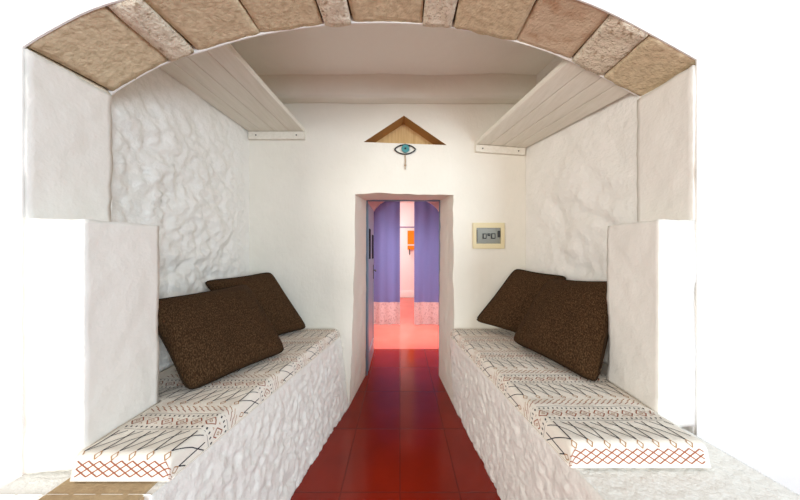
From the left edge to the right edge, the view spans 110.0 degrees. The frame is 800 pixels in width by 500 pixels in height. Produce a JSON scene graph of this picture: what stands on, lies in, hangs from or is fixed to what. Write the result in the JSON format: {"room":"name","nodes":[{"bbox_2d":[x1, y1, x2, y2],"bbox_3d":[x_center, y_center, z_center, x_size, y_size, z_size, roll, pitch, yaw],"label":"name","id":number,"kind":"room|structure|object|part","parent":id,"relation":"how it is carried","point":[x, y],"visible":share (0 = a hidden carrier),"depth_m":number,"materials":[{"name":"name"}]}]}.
{"room":"traditional dwelling","nodes":[
{"label":"traditional dwelling","id":0,"kind":"room"},
{"bbox_2d":[2,49,113,273],"bbox_3d":[-1.319,0.341,1.066,0.159,2.029,0.298,0,0,0],"label":"wall","id":1,"kind":"structure","parent":0,"point":[68,156],"depth_m":1.04,"materials":[{"name":"white paint"}]},
{"bbox_2d":[21,218,159,473],"bbox_3d":[-1.152,0.316,1.079,0.192,0.848,0.314,0,0,0],"label":"wall","id":2,"kind":"structure","parent":0,"point":[90,360],"depth_m":0.94,"materials":[{"name":"white paint"}]},
{"bbox_2d":[112,67,249,371],"bbox_3d":[-1.460,-0.093,1.676,0.347,2.914,1.489,0,0,0],"label":"wall","id":3,"kind":"structure","parent":0,"point":[181,164],"depth_m":1.71,"materials":[{"name":"paint"}]},
{"bbox_2d":[159,44,304,139],"bbox_3d":[-1.082,-0.993,1.879,0.538,0.100,1.059,0,0,0],"label":"shelf","id":4,"kind":"object","parent":3,"relation":"attached to","point":[220,76],"visible":0.86,"depth_m":1.78,"materials":[{"name":"paint"}]},
{"bbox_2d":[249,103,525,405],"bbox_3d":[0.000,-0.125,2.710,3.500,2.950,0.600,0,0,0],"label":"wall","id":5,"kind":"structure","parent":0,"point":[308,197],"depth_m":2.41,"materials":[{"name":"white paint"}]},
{"bbox_2d":[368,204,375,370],"bbox_3d":[-0.337,0.410,3.375,0.076,1.840,0.600,0,0,0],"label":"door","id":6,"kind":"structure","parent":5,"relation":"in","point":[371,270],"depth_m":3.35,"materials":[{"name":"blue paint"}]},
{"bbox_3d":[-0.354,-0.070,3.200,0.021,0.340,0.190,0,0,0],"label":"pane","id":7,"kind":"part","parent":6,"relation":"part of","materials":[{"name":"black glass"}]},
{"bbox_3d":[-0.360,0.775,3.380,0.014,0.750,0.550,0,0,0],"label":"panel","id":8,"kind":"part","parent":6,"relation":"part of","materials":[{"name":"blue paint"}]},
{"bbox_3d":[-0.354,-0.040,3.545,0.021,0.300,0.220,0,0,0],"label":"pane","id":9,"kind":"part","parent":6,"relation":"part of","materials":[{"name":"black glass"}]},
{"bbox_2d":[258,73,536,103],"bbox_3d":[-0.076,-1.347,2.340,2.553,0.195,0.168,0,0,0],"label":"beam","id":10,"kind":"structure","parent":5,"relation":"attached to","point":[500,88],"depth_m":2.29,"materials":[{"name":"white paint"}]},
{"bbox_2d":[366,200,439,374],"bbox_3d":[0.037,0.400,3.041,0.798,1.900,0.058,0,0,0],"label":"trim","id":11,"kind":"structure","parent":5,"relation":"attached to","point":[366,200],"depth_m":3.02,"materials":[{"name":"blue paint"}]},
{"bbox_2d":[364,116,445,144],"bbox_3d":[0.044,-1.030,2.501,0.716,0.278,0.178,0,0,0],"label":"wall niche","id":12,"kind":"object","parent":5,"relation":"attached to","point":[403,130],"visible":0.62,"depth_m":2.57,"materials":[{"name":"brown wood"}]},
{"bbox_3d":[0.044,-1.030,2.580,0.716,0.254,0.020,0,0,0],"label":"panel","id":13,"kind":"part","parent":12,"relation":"part of","materials":[{"name":"brown wood"}]},
{"bbox_2d":[394,144,415,168],"bbox_3d":[0.043,-0.805,2.401,0.188,0.229,0.027,0,0,0],"label":"ornament","id":14,"kind":"object","parent":5,"relation":"attached to","point":[405,147],"visible":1,"depth_m":2.39,"materials":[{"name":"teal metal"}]},
{"bbox_2d":[473,223,504,248],"bbox_3d":[0.758,-0.122,2.399,0.267,0.220,0.022,0,0,0],"label":"thermostat","id":15,"kind":"object","parent":5,"relation":"attached to","point":[485,235],"visible":1,"depth_m":2.39,"materials":[{"name":"beige plastic"}]},
{"bbox_2d":[230,23,556,74],"bbox_3d":[-0.001,-1.512,2.006,3.608,0.201,2.025,0,0,0],"label":"ceiling","id":16,"kind":"structure","parent":0,"point":[373,48],"depth_m":2.02,"materials":[{"name":"white paint"}]},
{"bbox_2d":[291,297,500,499],"bbox_3d":[0.000,1.400,2.550,5.600,0.100,11.500,0,0,0],"label":"floor","id":17,"kind":"structure","parent":0,"point":[401,435],"depth_m":1.99,"materials":[{"name":"red tile"}]},
{"bbox_2d":[0,337,348,499],"bbox_3d":[-0.852,1.053,1.611,0.828,0.626,1.628,0,0,0],"label":"bench","id":18,"kind":"object","parent":17,"relation":"on","point":[267,455],"visible":0.47,"depth_m":1.31,"materials":[{"name":"paint"}]},
{"bbox_2d":[70,329,339,481],"bbox_3d":[-0.913,0.698,1.643,0.811,0.077,1.505,0,0,0],"label":"seat cushion","id":19,"kind":"object","parent":18,"relation":"on","point":[159,443],"visible":0.71,"depth_m":1.11,"materials":[{"name":"beige fabric"}]},
{"bbox_2d":[158,285,283,388],"bbox_3d":[-1.017,0.446,1.573,0.384,0.426,0.641,0,0,24],"label":"throw pillow","id":20,"kind":"object","parent":19,"relation":"on","point":[208,336],"visible":0.94,"depth_m":1.44,"materials":[{"name":"brown fabric"}]},
{"bbox_2d":[205,272,305,335],"bbox_3d":[-1.071,0.423,2.123,0.285,0.479,0.675,0,0,41],"label":"throw pillow","id":21,"kind":"object","parent":19,"relation":"on","point":[278,308],"visible":0.59,"depth_m":2.13,"materials":[{"name":"brown fabric"}]},
{"bbox_2d":[450,337,799,499],"bbox_3d":[0.839,1.051,1.512,0.651,0.622,1.870,0,0,-5],"label":"bench","id":22,"kind":"object","parent":17,"relation":"on","point":[519,463],"visible":0.43,"depth_m":1.08,"materials":[{"name":"paint"}]},
{"bbox_2d":[450,329,710,467],"bbox_3d":[0.845,0.698,1.681,0.695,0.077,1.508,0,0,-6],"label":"seat cushion","id":23,"kind":"object","parent":22,"relation":"on","point":[587,423],"visible":0.84,"depth_m":1.14,"materials":[{"name":"beige fabric"}]},
{"bbox_2d":[477,269,565,332],"bbox_3d":[0.936,0.408,2.181,0.645,0.508,0.220,0,0,39],"label":"throw pillow","id":24,"kind":"object","parent":23,"relation":"on","point":[508,307],"visible":0.73,"depth_m":2.14,"materials":[{"name":"brown fabric"}]},
{"bbox_2d":[514,279,608,380],"bbox_3d":[0.988,0.417,1.703,0.316,0.489,0.593,0,0,-18],"label":"throw pillow","id":25,"kind":"object","parent":23,"relation":"on","point":[566,323],"visible":0.94,"depth_m":1.56,"materials":[{"name":"brown fabric"}]},
{"bbox_2d":[0,0,799,494],"bbox_3d":[0.000,-0.200,1.196,5.254,3.100,0.290,0,0,-6],"label":"wall","id":26,"kind":"structure","parent":0,"point":[746,53],"depth_m":1.19,"materials":[{"name":"white paint"}]},
{"bbox_2d":[25,0,695,95],"bbox_3d":[-0.034,-0.925,1.197,2.780,0.604,0.286,0,0,-6],"label":"stone arch","id":27,"kind":"object","parent":26,"relation":"attached to","point":[110,46],"visible":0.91,"depth_m":1.20,"materials":[{"name":"brown stone"}]},
{"bbox_2d":[368,201,438,211],"bbox_3d":[0.000,0.000,5.060,2.900,2.700,0.220,0,0,0],"label":"wall partition","id":28,"kind":"structure","parent":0,"point":[374,204],"depth_m":4.95,"materials":[{"name":"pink paint"}]},
{"bbox_2d":[374,201,399,324],"bbox_3d":[-0.242,0.193,5.023,0.484,2.278,0.050,0,0,0],"label":"curtain","id":29,"kind":"object","parent":28,"relation":"hanging from","point":[387,214],"visible":0.97,"depth_m":5.02,"materials":[{"name":"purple fabric"}]},
{"bbox_2d":[414,201,438,324],"bbox_3d":[0.481,0.196,5.020,0.453,2.272,0.051,0,0,0],"label":"curtain","id":30,"kind":"object","parent":28,"relation":"hanging from","point":[426,216],"visible":0.97,"depth_m":5.01,"materials":[{"name":"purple fabric"}]},
{"bbox_2d":[400,203,413,290],"bbox_3d":[0.000,0.000,8.100,2.900,2.700,0.200,0,0,0],"label":"wall","id":31,"kind":"structure","parent":0,"point":[406,209],"depth_m":8.00,"materials":[{"name":"white paint"}]},
{"bbox_2d":[400,291,413,296],"bbox_3d":[0.000,1.255,7.990,2.900,0.190,0.020,0,0,0],"label":"baseboard","id":32,"kind":"structure","parent":31,"relation":"attached to","point":[402,293],"depth_m":7.98,"materials":[{"name":"white paint"}]},
{"bbox_2d":[407,231,413,255],"bbox_3d":[0.407,-0.172,7.941,0.395,0.757,0.108,0,0,0],"label":"board","id":33,"kind":"object","parent":31,"relation":"attached to","point":[410,244],"visible":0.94,"depth_m":7.95,"materials":[{"name":"orange paint"}]},
{"bbox_2d":[525,56,696,426],"bbox_3d":[1.341,-0.098,1.784,0.560,2.904,1.267,0,0,0],"label":"wall","id":34,"kind":"structure","parent":0,"point":[652,265],"depth_m":1.44,"materials":[{"name":"white paint"}]},
{"bbox_2d":[475,59,629,155],"bbox_3d":[0.925,-0.906,1.939,0.422,0.198,1.015,0,0,-9],"label":"shelf","id":35,"kind":"object","parent":34,"relation":"attached to","point":[569,93],"visible":0.98,"depth_m":1.77,"materials":[{"name":"paint"}]},
{"bbox_2d":[636,65,695,434],"bbox_3d":[1.317,0.285,1.327,0.178,2.138,0.301,0,0,0],"label":"wall","id":36,"kind":"structure","parent":0,"point":[666,115],"depth_m":1.29,"materials":[{"name":"white paint"}]}
]}

